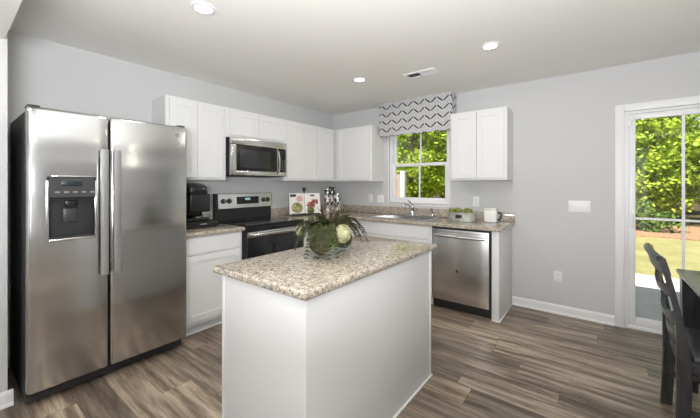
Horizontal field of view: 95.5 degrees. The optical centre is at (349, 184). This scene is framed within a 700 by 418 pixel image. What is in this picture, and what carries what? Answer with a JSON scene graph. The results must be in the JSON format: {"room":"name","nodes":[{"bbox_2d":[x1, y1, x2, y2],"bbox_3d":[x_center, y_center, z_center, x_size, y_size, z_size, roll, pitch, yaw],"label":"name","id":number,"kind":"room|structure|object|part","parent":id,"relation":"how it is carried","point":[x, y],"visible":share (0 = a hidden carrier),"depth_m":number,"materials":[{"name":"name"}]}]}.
{"room":"kitchen","nodes":[
{"label":"kitchen","id":0,"kind":"room"},
{"bbox_2d":[0,0,21,392],"bbox_3d":[-0.254,0.104,0.415,5.800,2.440,0.160,0,0,38],"label":"wall","id":1,"kind":"structure","parent":0,"point":[3,43],"depth_m":1.89,"materials":[{"name":"grey paint"}]},
{"bbox_2d":[0,388,13,409],"bbox_3d":[-2.093,1.278,1.835,0.024,0.092,0.208,0,0,38],"label":"baseboard","id":2,"kind":"structure","parent":1,"relation":"attached to","point":[6,397],"depth_m":1.89,"materials":[{"name":"white wood"}]},
{"bbox_2d":[7,30,332,367],"bbox_3d":[-2.532,0.104,2.325,0.140,2.440,7.480,0,0,38],"label":"wall","id":3,"kind":"structure","parent":0,"point":[43,73],"depth_m":2.77,"materials":[{"name":"grey paint"}]},
{"bbox_2d":[152,94,225,179],"bbox_3d":[-1.587,-0.429,3.168,0.324,0.762,0.588,0,0,38],"label":"upper cabinet","id":4,"kind":"object","parent":3,"relation":"attached to","point":[204,123],"visible":0.77,"depth_m":3.07,"materials":[{"name":"white wood"}]},
{"bbox_3d":[-1.553,-0.429,2.963,0.019,0.718,0.250,0,0,38],"label":"door","id":5,"kind":"part","parent":4,"relation":"part of","materials":[{"name":"white wood"}]},
{"bbox_3d":[-1.392,-0.429,3.171,0.019,0.718,0.268,0,0,38],"label":"door","id":6,"kind":"part","parent":4,"relation":"part of","materials":[{"name":"white wood"}]},
{"bbox_2d":[202,213,210,218],"bbox_3d":[-1.709,0.360,3.259,0.020,0.100,0.593,0,0,38],"label":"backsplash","id":7,"kind":"structure","parent":3,"relation":"attached to","point":[204,214],"depth_m":3.45,"materials":[{"name":"stone"}]},
{"bbox_2d":[226,107,283,142],"bbox_3d":[-1.167,-0.657,3.712,0.324,0.305,0.784,0,0,38],"label":"upper cabinet","id":8,"kind":"object","parent":3,"relation":"attached to","point":[239,123],"visible":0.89,"depth_m":3.57,"materials":[{"name":"white wood"}]},
{"bbox_3d":[-1.158,-0.657,3.474,0.019,0.261,0.358,0,0,38],"label":"door","id":9,"kind":"part","parent":8,"relation":"part of","materials":[{"name":"white wood"}]},
{"bbox_2d":[226,137,286,177],"bbox_3d":[-1.132,-0.295,3.678,0.445,0.410,0.744,0,0,38],"label":"microwave","id":10,"kind":"object","parent":8,"relation":"attached to","point":[245,157],"visible":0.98,"depth_m":3.51,"materials":[{"name":"silver metal"}]},
{"bbox_3d":[-1.052,-0.262,3.534,0.038,0.325,0.614,0,0,38],"label":"door","id":11,"kind":"part","parent":10,"relation":"part of","materials":[{"name":"silver metal"}]},
{"bbox_3d":[-1.013,-0.463,3.586,0.038,0.072,0.744,0,0,38],"label":"panel","id":12,"kind":"part","parent":10,"relation":"part of","materials":[{"name":"silver metal"}]},
{"bbox_3d":[-0.843,-0.265,3.737,0.061,0.289,0.023,0,0,29],"label":"handle","id":13,"kind":"part","parent":10,"relation":"part of","materials":[{"name":"silver metal"}]},
{"bbox_3d":[-0.828,-0.287,3.824,0.034,0.275,0.113,0,0,38],"label":"control panel","id":14,"kind":"part","parent":10,"relation":"part of","materials":[{"name":"black"}]},
{"bbox_3d":[-0.935,-0.657,3.763,0.019,0.261,0.364,0,0,38],"label":"door","id":15,"kind":"part","parent":8,"relation":"part of","materials":[{"name":"white wood"}]},
{"bbox_2d":[269,119,317,180],"bbox_3d":[-0.739,-0.429,4.266,0.324,0.762,0.610,0,0,38],"label":"upper cabinet","id":16,"kind":"object","parent":3,"relation":"attached to","point":[301,139],"visible":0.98,"depth_m":4.13,"materials":[{"name":"white wood"}]},
{"bbox_3d":[-0.705,-0.429,4.061,0.019,0.718,0.272,0,0,38],"label":"door","id":17,"kind":"part","parent":16,"relation":"part of","materials":[{"name":"white wood"}]},
{"bbox_3d":[-0.537,-0.429,4.279,0.019,0.718,0.270,0,0,38],"label":"door","id":18,"kind":"part","parent":16,"relation":"part of","materials":[{"name":"white wood"}]},
{"bbox_2d":[311,127,333,181],"bbox_3d":[-0.450,-0.429,4.641,0.324,0.762,0.334,0,0,38],"label":"upper cabinet","id":19,"kind":"object","parent":3,"relation":"attached to","point":[325,135],"visible":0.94,"depth_m":4.53,"materials":[{"name":"white wood"}]},
{"bbox_3d":[-0.344,-0.429,4.560,0.019,0.762,0.334,0,0,38],"label":"frame","id":20,"kind":"part","parent":19,"relation":"part of","materials":[{"name":"white wood"}]},
{"bbox_3d":[-0.332,-0.429,4.544,0.019,0.718,0.310,0,0,38],"label":"door","id":21,"kind":"part","parent":19,"relation":"part of","materials":[{"name":"white wood"}]},
{"bbox_2d":[0,304,699,417],"bbox_3d":[-0.181,1.384,0.510,6.080,0.120,7.480,0,0,38],"label":"floor","id":22,"kind":"structure","parent":0,"point":[532,363],"depth_m":2.19,"materials":[{"name":"wood"}]},
{"bbox_2d":[10,104,185,403],"bbox_3d":[-1.851,0.427,2.393,0.785,1.794,0.906,0,0,38],"label":"refrigerator","id":23,"kind":"object","parent":22,"relation":"on","point":[98,203],"visible":1,"depth_m":2.08,"materials":[{"name":"grey metal"}]},
{"bbox_3d":[-1.765,0.381,1.999,0.077,1.677,0.390,0,0,38],"label":"door","id":24,"kind":"part","parent":23,"relation":"part of","materials":[{"name":"silver metal"}]},
{"bbox_3d":[-1.727,0.015,1.981,0.013,0.124,0.222,0,0,38],"label":"control panel","id":25,"kind":"part","parent":23,"relation":"part of","materials":[{"name":"grey"}]},
{"bbox_3d":[-1.616,0.179,2.091,0.044,0.820,0.043,0,0,38],"label":"handle","id":26,"kind":"part","parent":23,"relation":"part of","materials":[{"name":"silver metal"}]},
{"bbox_3d":[-1.574,0.179,2.146,0.044,0.820,0.043,0,0,38],"label":"handle","id":27,"kind":"part","parent":23,"relation":"part of","materials":[{"name":"silver metal"}]},
{"bbox_3d":[-1.486,0.381,2.361,0.077,1.677,0.509,0,0,38],"label":"door","id":28,"kind":"part","parent":23,"relation":"part of","materials":[{"name":"silver metal"}]},
{"bbox_2d":[186,231,241,336],"bbox_3d":[-1.472,0.887,3.076,0.618,0.874,0.584,0,0,38],"label":"base cabinet","id":29,"kind":"object","parent":22,"relation":"on","point":[203,286],"visible":0.47,"depth_m":2.84,"materials":[{"name":"white wood"}]},
{"bbox_3d":[-1.296,1.315,2.940,0.014,0.018,0.584,0,0,38],"label":"shoe moulding","id":30,"kind":"part","parent":29,"relation":"part of","materials":[{"name":"white wood"}]},
{"bbox_3d":[-1.234,0.532,2.893,0.019,0.140,0.540,0,0,38],"label":"drawer","id":31,"kind":"part","parent":29,"relation":"part of","materials":[{"name":"white wood"}]},
{"bbox_2d":[186,213,244,237],"bbox_3d":[-1.462,0.380,3.068,0.644,0.138,0.593,0,0,38],"label":"countertop","id":32,"kind":"structure","parent":29,"relation":"on","point":[221,228],"depth_m":2.93,"materials":[{"name":"stone"}]},
{"bbox_2d":[186,183,209,222],"bbox_3d":[-1.525,0.166,3.077,0.303,0.362,0.260,0,0,38],"label":"coffee maker","id":33,"kind":"object","parent":32,"relation":"on","point":[197,196],"visible":0.7,"depth_m":3.00,"materials":[{"name":"black plastic"}]},
{"bbox_3d":[-1.532,0.039,3.077,0.292,0.107,0.250,0,0,38],"label":"lid","id":34,"kind":"part","parent":33,"relation":"part of","materials":[{"name":"black plastic"}]},
{"bbox_2d":[186,219,218,228],"bbox_3d":[-1.512,0.379,3.089,0.341,0.062,0.345,0,0,38],"label":"pod drawer","id":35,"kind":"object","parent":32,"relation":"on","point":[211,222],"visible":0.56,"depth_m":3.00,"materials":[{"name":"black"}]},
{"bbox_2d":[213,192,303,259],"bbox_3d":[-0.995,0.710,3.571,0.719,1.229,0.762,0,0,38],"label":"range","id":36,"kind":"object","parent":22,"relation":"on","point":[264,233],"visible":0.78,"depth_m":3.50,"materials":[{"name":"black metal"}]},
{"bbox_3d":[-1.208,0.182,3.767,0.010,0.085,0.300,0,0,38],"label":"clock panel","id":37,"kind":"part","parent":36,"relation":"part of","materials":[{"name":"black"}]},
{"bbox_2d":[219,216,303,227],"bbox_3d":[-1.023,0.409,3.592,0.650,0.020,0.761,0,0,38],"label":"cooktop","id":38,"kind":"object","parent":36,"relation":"in","point":[244,221],"depth_m":3.51,"materials":[{"name":"black glass"}]},
{"bbox_3d":[-0.766,0.497,3.394,0.004,0.055,0.754,0,0,38],"label":"door trim","id":39,"kind":"part","parent":36,"relation":"part of","materials":[{"name":"silver metal"}]},
{"bbox_3d":[-0.784,0.441,3.408,0.032,0.043,0.760,0,0,38],"label":"rail","id":40,"kind":"part","parent":36,"relation":"part of","materials":[{"name":"black"}]},
{"bbox_3d":[-0.782,0.788,3.406,0.035,0.643,0.758,0,0,38],"label":"oven door","id":41,"kind":"part","parent":36,"relation":"part of","materials":[{"name":"black glass"}]},
{"bbox_3d":[-0.738,0.495,3.372,0.068,0.035,0.707,0,0,38],"label":"handle","id":42,"kind":"part","parent":36,"relation":"part of","materials":[{"name":"silver metal"}]},
{"bbox_2d":[303,224,310,246],"bbox_3d":[-0.607,0.887,4.195,0.618,0.874,0.682,0,0,38],"label":"base cabinet","id":43,"kind":"object","parent":22,"relation":"on","point":[306,235],"visible":0.04,"depth_m":3.80,"materials":[{"name":"white"}]},
{"bbox_3d":[-0.393,0.903,3.983,0.019,0.573,0.562,0,0,38],"label":"door","id":44,"kind":"part","parent":43,"relation":"part of","materials":[{"name":"white wood"}]},
{"bbox_2d":[222,251,432,417],"bbox_3d":[-0.047,0.887,1.910,0.628,0.874,1.218,0,0,38],"label":"kitchen island","id":45,"kind":"object","parent":22,"relation":"on","point":[361,348],"visible":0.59,"depth_m":1.51,"materials":[{"name":"white wood"}]},
{"bbox_2d":[212,235,435,300],"bbox_3d":[-0.050,0.430,1.910,0.667,0.038,1.260,0,0,38],"label":"island countertop","id":46,"kind":"structure","parent":45,"relation":"on","point":[287,272],"depth_m":1.61,"materials":[{"name":"stone"}]},
{"bbox_2d":[293,197,367,259],"bbox_3d":[-0.115,0.237,1.909,0.323,0.345,0.544,0,0,29],"label":"flower arrangement","id":47,"kind":"object","parent":46,"relation":"on","point":[325,233],"visible":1,"depth_m":1.78,"materials":[{"name":"green plant"}]},
{"bbox_2d":[313,248,351,257],"bbox_3d":[-0.110,0.367,1.902,0.104,0.085,0.330,0,0,38],"label":"glass bowl","id":48,"kind":"object","parent":46,"relation":"on","point":[319,255],"depth_m":1.79,"materials":[{"name":"clear glass"}]},
{"bbox_3d":[0.200,1.316,1.728,0.014,0.017,1.204,0,0,38],"label":"shoe moulding","id":49,"kind":"part","parent":45,"relation":"part of","materials":[{"name":"white wood"}]},
{"bbox_2d":[345,220,361,235],"bbox_3d":[0.168,0.887,4.397,0.395,0.874,0.618,0,0,38],"label":"base cabinet","id":50,"kind":"object","parent":22,"relation":"on","point":[360,221],"visible":0.09,"depth_m":4.07,"materials":[{"name":"white"}]},
{"bbox_2d":[362,220,432,303],"bbox_3d":[0.700,0.887,3.987,0.944,0.874,0.618,0,0,38],"label":"base cabinet","id":51,"kind":"object","parent":22,"relation":"on","point":[407,232],"visible":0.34,"depth_m":3.68,"materials":[{"name":"white wood"}]},
{"bbox_3d":[0.335,0.903,3.889,0.447,0.573,0.019,0,0,38],"label":"door","id":52,"kind":"part","parent":51,"relation":"part of","materials":[{"name":"white wood"}]},
{"bbox_2d":[271,204,514,231],"bbox_3d":[0.380,0.380,3.811,2.651,0.138,1.287,0,0,38],"label":"countertop","id":53,"kind":"structure","parent":51,"relation":"on","point":[360,212],"depth_m":3.96,"materials":[{"name":"stone"}]},
{"bbox_2d":[291,187,319,215],"bbox_3d":[-0.612,0.221,4.254,0.380,0.372,0.195,0,0,-21],"label":"cookbook stand","id":54,"kind":"object","parent":53,"relation":"on","point":[303,188],"visible":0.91,"depth_m":4.17,"materials":[{"name":"grey metal"}]},
{"bbox_2d":[288,193,320,214],"bbox_3d":[-0.597,0.252,4.215,0.430,0.280,0.093,0,0,-21],"label":"cookbook","id":55,"kind":"object","parent":54,"relation":"on","point":[298,202],"visible":0.9,"depth_m":4.20,"materials":[{"name":"white paper"}]},
{"bbox_2d":[291,202,302,212],"bbox_3d":[-0.688,0.301,4.153,0.155,0.136,0.035,0,0,-21],"label":"photo","id":56,"kind":"object","parent":55,"relation":"attached to","point":[296,207],"depth_m":4.15},
{"bbox_2d":[296,196,302,201],"bbox_3d":[-0.665,0.187,4.192,0.085,0.081,0.021,0,0,-21],"label":"photo","id":57,"kind":"object","parent":55,"relation":"on","point":[298,198],"depth_m":4.19,"materials":[{"name":"pink paper"}]},
{"bbox_2d":[307,202,314,207],"bbox_3d":[-0.518,0.269,4.226,0.115,0.091,0.024,0,0,-21],"label":"photo","id":58,"kind":"object","parent":55,"relation":"attached to","point":[309,204],"depth_m":4.23},
{"bbox_2d":[324,189,330,212],"bbox_3d":[-0.326,0.237,4.577,0.102,0.345,0.102,0,0,38],"label":"vase","id":59,"kind":"object","parent":53,"relation":"on","point":[327,192],"visible":0.86,"depth_m":4.54,"materials":[{"name":"silver metal"}]},
{"bbox_2d":[329,186,334,211],"bbox_3d":[-0.271,0.212,4.762,0.106,0.395,0.106,0,0,38],"label":"vase","id":60,"kind":"object","parent":53,"relation":"on","point":[332,188],"visible":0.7,"depth_m":4.72,"materials":[{"name":"silver metal"}]},
{"bbox_2d":[334,194,340,212],"bbox_3d":[-0.181,0.272,4.592,0.106,0.275,0.106,0,0,38],"label":"vase","id":61,"kind":"object","parent":53,"relation":"on","point":[337,197],"visible":0.77,"depth_m":4.55,"materials":[{"name":"white ceramic"}]},
{"bbox_2d":[371,214,441,220],"bbox_3d":[0.694,0.495,3.966,0.784,0.181,0.474,0,0,38],"label":"sink","id":62,"kind":"object","parent":53,"relation":"in","point":[388,216],"visible":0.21,"depth_m":4.04,"materials":[{"name":"silver metal"}]},
{"bbox_2d":[402,200,420,215],"bbox_3d":[0.762,0.301,4.063,0.220,0.207,0.219,0,0,38],"label":"faucet","id":63,"kind":"object","parent":53,"relation":"on","point":[411,207],"visible":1,"depth_m":4.11,"materials":[{"name":"silver metal"}]},
{"bbox_2d":[447,211,476,221],"bbox_3d":[1.250,0.358,3.565,0.334,0.103,0.225,0,0,38],"label":"tub","id":64,"kind":"object","parent":53,"relation":"on","point":[452,216],"visible":0.84,"depth_m":3.48,"materials":[{"name":"metal"}]},
{"bbox_2d":[484,207,501,222],"bbox_3d":[1.566,0.332,3.469,0.176,0.155,0.120,0,0,38],"label":"canister","id":65,"kind":"object","parent":53,"relation":"on","point":[491,215],"visible":0.99,"depth_m":3.43,"materials":[{"name":"white ceramic"}]},
{"bbox_3d":[1.549,0.265,3.483,0.128,0.020,0.116,0,0,38],"label":"lid","id":66,"kind":"part","parent":65,"relation":"part of","materials":[{"name":"white ceramic"}]},
{"bbox_3d":[0.514,0.532,3.751,0.898,0.140,0.019,0,0,38],"label":"drawer","id":67,"kind":"part","parent":51,"relation":"part of","materials":[{"name":"white wood"}]},
{"bbox_3d":[0.692,0.903,3.613,0.447,0.573,0.019,0,0,38],"label":"door","id":68,"kind":"part","parent":51,"relation":"part of","materials":[{"name":"white wood"}]},
{"bbox_2d":[432,226,491,318],"bbox_3d":[1.285,0.888,3.472,0.596,0.872,0.660,0,0,38],"label":"dishwasher","id":69,"kind":"object","parent":22,"relation":"on","point":[461,258],"visible":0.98,"depth_m":3.24,"materials":[{"name":"silver metal"}]},
{"bbox_3d":[1.101,0.534,3.234,0.510,0.036,0.060,0,0,38],"label":"handle","id":70,"kind":"part","parent":69,"relation":"part of","materials":[{"name":"silver metal"}]},
{"bbox_3d":[1.167,1.272,3.319,0.594,0.096,0.015,0,0,38],"label":"toe panel","id":71,"kind":"part","parent":69,"relation":"part of","materials":[{"name":"black plastic"}]},
{"bbox_2d":[491,227,512,322],"bbox_3d":[1.589,0.887,3.301,0.078,0.874,0.616,0,0,38],"label":"end panel","id":72,"kind":"object","parent":22,"relation":"on","point":[501,241],"visible":0.89,"depth_m":3.13,"materials":[{"name":"white wood"}]},
{"bbox_3d":[1.581,1.316,3.291,0.078,0.016,0.591,0,0,38],"label":"shoe moulding","id":73,"kind":"part","parent":72,"relation":"part of","materials":[{"name":"white wood"}]},
{"bbox_2d":[643,243,699,417],"bbox_3d":[1.926,0.841,1.667,0.560,0.967,0.472,0,0,38],"label":"dining chair","id":74,"kind":"object","parent":22,"relation":"on","point":[680,343],"visible":1,"depth_m":1.63,"materials":[{"name":"black wood"}]},
{"bbox_3d":[1.740,0.415,1.811,0.070,0.094,0.464,0,0,38],"label":"crest rail","id":75,"kind":"part","parent":74,"relation":"part of","materials":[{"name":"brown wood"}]},
{"bbox_3d":[1.907,0.862,1.945,0.117,0.925,0.044,0,0,38],"label":"leg","id":76,"kind":"part","parent":74,"relation":"part of","materials":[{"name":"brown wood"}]},
{"bbox_3d":[1.794,0.797,1.769,0.036,0.065,0.381,0,0,38],"label":"rail","id":77,"kind":"part","parent":74,"relation":"part of","materials":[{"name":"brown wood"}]},
{"bbox_3d":[1.652,0.862,1.615,0.117,0.925,0.044,0,0,38],"label":"leg","id":78,"kind":"part","parent":74,"relation":"part of","materials":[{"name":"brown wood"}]},
{"bbox_3d":[1.987,0.864,1.620,0.405,0.030,0.467,0,0,38],"label":"seat","id":79,"kind":"part","parent":74,"relation":"part of","materials":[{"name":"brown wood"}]},
{"bbox_2d":[676,269,699,393],"bbox_3d":[2.090,0.943,1.214,0.965,0.762,1.590,0,0,38],"label":"dining table","id":80,"kind":"object","parent":22,"relation":"on","point":[689,280],"visible":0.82,"depth_m":2.02,"materials":[{"name":"grey wood"}]},
{"bbox_2d":[9,0,699,115],"bbox_3d":[-0.181,-1.226,0.510,6.680,0.220,8.080,0,0,38],"label":"ceiling","id":81,"kind":"structure","parent":0,"point":[307,54],"depth_m":2.46,"materials":[{"name":"white paint"}]},
{"bbox_2d":[190,1,215,14],"bbox_3d":[-0.925,-1.111,2.006,0.150,0.008,0.150,0,0,38],"label":"recessed light","id":82,"kind":"object","parent":81,"relation":"in","point":[204,8],"visible":1,"depth_m":2.00,"materials":[{"name":"white plastic"}]},
{"bbox_2d":[195,5,211,12],"bbox_3d":[-0.925,-1.111,2.006,0.099,0.004,0.099,0,0,38],"label":"diffuser","id":83,"kind":"object","parent":82,"relation":"attached to","point":[198,8],"depth_m":2.01,"materials":[{"name":"white plastic"}]},
{"bbox_2d":[352,77,366,81],"bbox_3d":[0.100,-1.111,3.369,0.150,0.008,0.150,0,0,38],"label":"recessed light","id":84,"kind":"object","parent":81,"relation":"in","point":[357,79],"visible":1,"depth_m":3.35,"materials":[{"name":"white"}]},
{"bbox_2d":[403,68,438,78],"bbox_3d":[0.710,-1.109,3.177,0.320,0.011,0.150,0,0,38],"label":"ceiling vent","id":85,"kind":"object","parent":81,"relation":"in","point":[430,71],"visible":1,"depth_m":3.17,"materials":[{"name":"white metal"}]},
{"bbox_2d":[480,41,500,49],"bbox_3d":[1.125,-1.111,2.546,0.150,0.008,0.150,0,0,38],"label":"recessed light","id":86,"kind":"object","parent":81,"relation":"in","point":[494,44],"visible":1,"depth_m":2.53,"materials":[{"name":"white"}]},
{"bbox_2d":[484,44,496,48],"bbox_3d":[1.125,-1.111,2.546,0.099,0.004,0.099,0,0,38],"label":"diffuser","id":87,"kind":"object","parent":86,"relation":"attached to","point":[486,46],"depth_m":2.55,"materials":[{"name":"white plastic"}]},
{"bbox_2d":[333,51,699,315],"bbox_3d":[2.062,0.104,3.415,5.800,2.440,0.140,0,0,38],"label":"wall","id":88,"kind":"structure","parent":0,"point":[564,125],"depth_m":3.25,"materials":[{"name":"grey paint"}]},
{"bbox_2d":[331,125,383,181],"bbox_3d":[0.005,-0.429,4.709,0.958,0.762,0.324,0,0,38],"label":"upper cabinet","id":89,"kind":"object","parent":88,"relation":"attached to","point":[358,151],"visible":0.82,"depth_m":4.46,"materials":[{"name":"white wood"}]},
{"bbox_3d":[0.057,-0.429,4.477,0.537,0.718,0.019,0,0,38],"label":"door","id":90,"kind":"part","parent":89,"relation":"part of","materials":[{"name":"white wood"}]},
{"bbox_2d":[369,194,372,201],"bbox_3d":[0.303,0.199,4.679,0.074,0.116,0.008,0,0,38],"label":"wall outlet","id":91,"kind":"object","parent":88,"relation":"attached to","point":[370,195],"visible":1,"depth_m":4.67,"materials":[{"name":"white plastic"}]},
{"bbox_2d":[377,194,383,202],"bbox_3d":[0.436,0.199,4.573,0.116,0.116,0.014,0,0,38],"label":"switch plate","id":92,"kind":"object","parent":88,"relation":"attached to","point":[380,198],"visible":1,"depth_m":4.57,"materials":[{"name":"white plastic"}]},
{"bbox_2d":[271,204,514,221],"bbox_3d":[0.380,0.360,3.811,2.651,0.100,1.287,0,0,38],"label":"backsplash","id":93,"kind":"structure","parent":88,"relation":"attached to","point":[509,217],"depth_m":4.27,"materials":[{"name":"stone"}]},
{"bbox_2d":[380,91,455,137],"bbox_3d":[0.859,-0.887,4.151,1.011,0.454,0.164,0,0,38],"label":"valance","id":94,"kind":"object","parent":88,"relation":"attached to","point":[429,113],"visible":0.87,"depth_m":4.04,"materials":[{"name":"fabric"}]},
{"bbox_2d":[388,130,449,206],"bbox_3d":[0.930,-0.273,4.272,0.894,1.105,0.137,0,0,38],"label":"window","id":95,"kind":"structure","parent":88,"relation":"in","point":[393,139],"depth_m":4.30,"materials":[{"name":"white plastic"}]},
{"bbox_3d":[0.957,-0.508,4.306,0.790,0.515,0.030,0,0,38],"label":"sash","id":96,"kind":"part","parent":95,"relation":"part of","materials":[{"name":"white plastic"}]},
{"bbox_3d":[0.901,0.238,4.234,0.870,0.022,0.042,0,0,38],"label":"sill","id":97,"kind":"part","parent":95,"relation":"part of","materials":[{"name":"white wood"}]},
{"bbox_3d":[0.935,-0.042,4.278,0.790,0.502,0.032,0,0,38],"label":"sash","id":98,"kind":"part","parent":95,"relation":"part of","materials":[{"name":"white plastic"}]},
{"bbox_2d":[473,197,478,206],"bbox_3d":[1.490,0.199,3.762,0.074,0.116,0.008,0,0,38],"label":"wall outlet","id":99,"kind":"object","parent":88,"relation":"attached to","point":[475,199],"visible":1,"depth_m":3.76,"materials":[{"name":"white plastic"}]},
{"bbox_2d":[451,106,512,180],"bbox_3d":[1.474,-0.429,3.575,0.594,0.762,0.324,0,0,38],"label":"upper cabinet","id":100,"kind":"object","parent":88,"relation":"attached to","point":[481,140],"visible":1,"depth_m":3.43,"materials":[{"name":"white wood"}]},
{"bbox_3d":[1.271,-0.429,3.539,0.264,0.718,0.019,0,0,38],"label":"door","id":101,"kind":"part","parent":100,"relation":"part of","materials":[{"name":"white wood"}]},
{"bbox_3d":[1.486,-0.429,3.373,0.272,0.718,0.019,0,0,38],"label":"door","id":102,"kind":"part","parent":100,"relation":"part of","materials":[{"name":"white wood"}]},
{"bbox_2d":[554,271,561,282],"bbox_3d":[2.135,0.946,3.264,0.074,0.116,0.008,0,0,38],"label":"wall outlet","id":103,"kind":"object","parent":88,"relation":"attached to","point":[557,274],"visible":1,"depth_m":3.26,"materials":[{"name":"white plastic"}]},
{"bbox_2d":[512,296,614,325],"bbox_3d":[2.140,1.278,3.251,0.873,0.092,0.024,0,0,38],"label":"baseboard","id":104,"kind":"structure","parent":88,"relation":"attached to","point":[588,315],"depth_m":3.22,"materials":[{"name":"white wood"}]},
{"bbox_2d":[568,200,590,212],"bbox_3d":[2.275,0.216,3.153,0.178,0.116,0.014,0,0,38],"label":"switch plate","id":105,"kind":"object","parent":88,"relation":"attached to","point":[573,206],"visible":1,"depth_m":3.15,"materials":[{"name":"white plastic"}]},
{"bbox_2d":[615,96,699,334],"bbox_3d":[3.233,0.291,2.488,1.787,2.067,0.165,0,0,38],"label":"door","id":106,"kind":"structure","parent":88,"relation":"in","point":[625,121],"depth_m":2.94,"materials":[{"name":"white"}]},
{"bbox_3d":[2.584,0.329,2.913,0.016,0.136,0.043,0,0,38],"label":"handle","id":107,"kind":"part","parent":106,"relation":"part of","materials":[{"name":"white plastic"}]},
{"label":"outside","id":108,"kind":"structure","parent":0,"visible":0},
{"bbox_2d":[636,236,699,278],"bbox_3d":[4.638,1.539,8.223,64.000,0.210,4.999,0,0,38],"label":"lawn","id":109,"kind":"structure","parent":108,"point":[670,249],"depth_m":6.53,"materials":[{"name":"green plant"}]},
{"bbox_2d":[396,171,406,196],"bbox_3d":[0.493,0.524,9.724,2.704,1.820,0.154,0,0,38],"label":"privacy fence","id":110,"kind":"object","parent":109,"relation":"on","point":[400,178],"visible":0.21,"depth_m":8.91,"materials":[{"name":"beige"}]},
{"bbox_3d":[1.503,0.539,8.945,0.130,1.790,0.130,0,0,38],"label":"post","id":111,"kind":"part","parent":110,"relation":"part of","materials":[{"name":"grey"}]},
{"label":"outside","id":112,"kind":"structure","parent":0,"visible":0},
{"bbox_2d":[636,225,699,240],"bbox_3d":[7.282,1.534,11.646,64.000,0.260,3.649,0,0,38],"label":"mulch bed","id":113,"kind":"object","parent":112,"point":[692,233],"depth_m":9.15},
{"bbox_2d":[396,130,446,197],"bbox_3d":[2.504,-1.400,13.147,3.869,5.598,3.984,0,0,-36],"label":"broadleaf tree","id":114,"kind":"object","parent":113,"relation":"on","point":[428,185],"visible":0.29,"depth_m":12.28,"materials":[{"name":"green plant"}]},
{"bbox_2d":[636,198,690,233],"bbox_3d":[9.344,1.043,9.799,2.073,1.238,1.681,0,0,-25],"label":"shrub","id":115,"kind":"object","parent":113,"relation":"on","point":[656,226],"visible":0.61,"depth_m":9.57,"materials":[{"name":"green plant"}]},
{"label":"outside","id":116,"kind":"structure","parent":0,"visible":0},
{"bbox_2d":[636,274,679,320],"bbox_3d":[3.835,1.474,3.910,11.000,0.100,2.809,0,0,38],"label":"patio","id":117,"kind":"structure","parent":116,"point":[648,294],"depth_m":4.01,"materials":[{"name":"concrete"}]},
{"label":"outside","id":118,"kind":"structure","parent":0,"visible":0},
{"bbox_2d":[430,194,699,226],"bbox_3d":[17.473,1.554,24.024,95.000,0.340,28.399,0,0,38],"label":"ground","id":119,"kind":"structure","parent":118,"point":[694,214],"depth_m":14.77,"materials":[{"name":"brown"}]},
{"bbox_2d":[397,130,446,195],"bbox_3d":[3.994,-2.044,17.633,4.263,6.893,4.059,0,0,5],"label":"broadleaf tree","id":120,"kind":"object","parent":119,"relation":"on","point":[443,132],"visible":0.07,"depth_m":17.04,"materials":[{"name":"green plant"}]},
{"bbox_2d":[413,132,444,197],"bbox_3d":[6.455,-2.380,22.328,4.456,7.567,4.680,0,0,-42],"label":"broadleaf tree","id":121,"kind":"object","parent":119,"relation":"on","point":[442,196],"visible":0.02,"depth_m":22.07,"materials":[{"name":"green plant"}]},
{"bbox_2d":[636,114,699,220],"bbox_3d":[11.619,-1.091,12.118,3.870,4.999,3.904,0,0,26],"label":"broadleaf tree","id":122,"kind":"object","parent":119,"relation":"on","point":[660,191],"visible":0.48,"depth_m":11.08,"materials":[{"name":"green plant"}]},
{"bbox_2d":[636,117,699,211],"bbox_3d":[14.844,-1.520,15.516,4.578,5.863,4.539,0,0,39],"label":"broadleaf tree","id":123,"kind":"object","parent":119,"relation":"on","point":[690,130],"visible":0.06,"depth_m":14.59,"materials":[{"name":"green plant"}]}
]}

